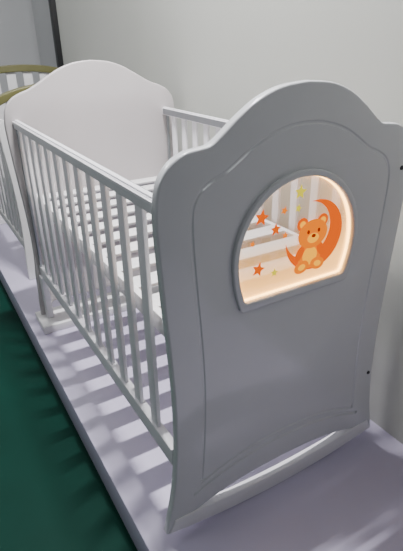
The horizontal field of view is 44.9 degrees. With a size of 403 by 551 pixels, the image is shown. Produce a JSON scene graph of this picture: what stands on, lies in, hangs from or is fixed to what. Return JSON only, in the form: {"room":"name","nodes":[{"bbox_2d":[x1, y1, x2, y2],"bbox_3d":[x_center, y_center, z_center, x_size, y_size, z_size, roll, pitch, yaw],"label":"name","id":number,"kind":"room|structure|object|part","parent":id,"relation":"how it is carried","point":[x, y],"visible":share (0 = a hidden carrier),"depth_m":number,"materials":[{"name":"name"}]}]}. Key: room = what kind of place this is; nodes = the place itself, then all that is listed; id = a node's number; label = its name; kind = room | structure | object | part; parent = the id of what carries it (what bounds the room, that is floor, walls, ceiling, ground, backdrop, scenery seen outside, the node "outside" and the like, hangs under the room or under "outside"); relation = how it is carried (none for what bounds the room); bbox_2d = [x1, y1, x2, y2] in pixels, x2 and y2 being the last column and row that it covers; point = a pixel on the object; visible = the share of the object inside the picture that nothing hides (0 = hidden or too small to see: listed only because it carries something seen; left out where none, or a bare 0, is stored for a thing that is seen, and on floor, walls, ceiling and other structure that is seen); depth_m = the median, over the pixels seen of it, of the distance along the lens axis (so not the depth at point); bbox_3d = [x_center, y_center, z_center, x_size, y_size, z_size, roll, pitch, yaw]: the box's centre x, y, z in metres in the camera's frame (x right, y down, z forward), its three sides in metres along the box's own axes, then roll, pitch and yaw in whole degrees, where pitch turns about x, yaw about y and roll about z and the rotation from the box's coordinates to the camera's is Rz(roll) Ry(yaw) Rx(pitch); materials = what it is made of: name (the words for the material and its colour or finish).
{"room":"baby furniture store","nodes":[
{"label":"baby furniture store","id":0,"kind":"room"},
{"bbox_2d":[0,0,40,92],"bbox_3d":[-3.204,-1.707,3.233,4.900,2.888,0.100,-15,29,-27],"label":"wall","id":1,"kind":"structure","parent":0,"point":[18,38],"depth_m":4.12,"materials":[{"name":"white paint"}]},
{"bbox_2d":[31,0,56,74],"bbox_3d":[-1.107,-2.063,3.702,0.100,2.728,1.050,-15,29,-27],"label":"wall","id":2,"kind":"structure","parent":0,"point":[41,13],"depth_m":3.96,"materials":[{"name":"grey paint"}]},
{"bbox_2d":[48,0,63,67],"bbox_3d":[-0.953,-1.852,3.260,0.135,2.728,0.050,-15,29,-27],"label":"trim","id":3,"kind":"structure","parent":2,"relation":"attached to","point":[52,3],"depth_m":3.31,"materials":[{"name":"black"}]},
{"bbox_2d":[0,280,137,550],"bbox_3d":[-1.817,0.742,1.377,4.450,0.050,6.000,-15,29,-27],"label":"floor","id":4,"kind":"structure","parent":0,"point":[53,496],"depth_m":1.53,"materials":[{"name":"green carpet"}]},
{"bbox_2d":[0,223,402,550],"bbox_3d":[-0.379,0.186,2.283,0.795,0.110,5.550,-15,29,-27],"label":"platform","id":5,"kind":"object","parent":4,"relation":"on","point":[351,498],"visible":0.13,"depth_m":1.37,"materials":[{"name":"laminate"}]},
{"bbox_2d":[0,64,57,279],"bbox_3d":[-0.873,-0.675,2.832,0.720,0.980,1.025,-15,29,-27],"label":"crib","id":6,"kind":"object","parent":5,"relation":"on","point":[12,212],"visible":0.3,"depth_m":2.50,"materials":[{"name":"white wood"}]},
{"bbox_3d":[-1.121,-0.797,3.241,0.662,0.850,0.022,-15,29,-27],"label":"panel","id":7,"kind":"part","parent":6,"relation":"part of","materials":[{"name":"white wood"}]},
{"bbox_3d":[-0.621,-0.417,2.489,0.662,0.805,0.022,-15,29,-27],"label":"panel","id":8,"kind":"part","parent":6,"relation":"part of","materials":[{"name":"white wood"}]},
{"bbox_2d":[4,60,402,533],"bbox_3d":[-0.110,-0.128,1.603,0.716,1.038,1.267,-15,29,-27],"label":"crib","id":9,"kind":"object","parent":5,"relation":"on","point":[267,360],"visible":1,"depth_m":1.15,"materials":[{"name":"white paint"}]},
{"bbox_3d":[-0.658,0.088,2.073,0.026,0.191,0.044,-15,29,-27],"label":"foot post","id":10,"kind":"part","parent":9,"relation":"part of","materials":[{"name":"paint"}]},
{"bbox_3d":[-0.374,-0.336,1.323,0.027,0.030,1.191,-15,29,-27],"label":"rail","id":11,"kind":"part","parent":9,"relation":"part of","materials":[{"name":"paint"}]},
{"bbox_3d":[-0.413,-0.361,2.066,0.696,1.010,0.022,-15,29,-27],"label":"headboard","id":12,"kind":"part","parent":9,"relation":"part of","materials":[{"name":"white paint"}]},
{"bbox_3d":[-0.107,-0.149,1.586,0.570,0.044,1.189,-15,29,-27],"label":"mattress","id":13,"kind":"part","parent":9,"relation":"part of","materials":[{"name":"white fabric"}]},
{"bbox_3d":[0.149,-0.479,1.599,0.027,0.030,1.191,-15,29,-27],"label":"rail","id":14,"kind":"part","parent":9,"relation":"part of","materials":[{"name":"paint"}]},
{"bbox_3d":[0.202,0.088,1.122,0.696,1.002,0.022,-15,29,-27],"label":"footboard","id":15,"kind":"part","parent":9,"relation":"part of","materials":[{"name":"white paint"}]},
{"bbox_3d":[0.212,-0.046,1.053,0.025,0.035,0.001,-15,29,-27],"label":"bear arm","id":16,"kind":"part","parent":9,"relation":"part of"},
{"bbox_3d":[0.219,-0.018,1.071,0.040,0.030,0.001,-15,29,-27],"label":"bear leg","id":17,"kind":"part","parent":9,"relation":"part of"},
{"bbox_3d":[0.258,-0.029,1.091,0.040,0.030,0.001,-15,29,-27],"label":"bear leg","id":18,"kind":"part","parent":9,"relation":"part of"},
{"bbox_3d":[0.263,-0.061,1.080,0.025,0.035,0.001,-15,29,-27],"label":"bear arm","id":19,"kind":"part","parent":9,"relation":"part of"},
{"bbox_2d":[55,0,402,443],"bbox_3d":[0.237,-0.963,1.502,0.100,2.838,4.550,-15,29,-27],"label":"wall","id":20,"kind":"structure","parent":0,"point":[213,57],"depth_m":1.60,"materials":[{"name":"paint"}]}
]}

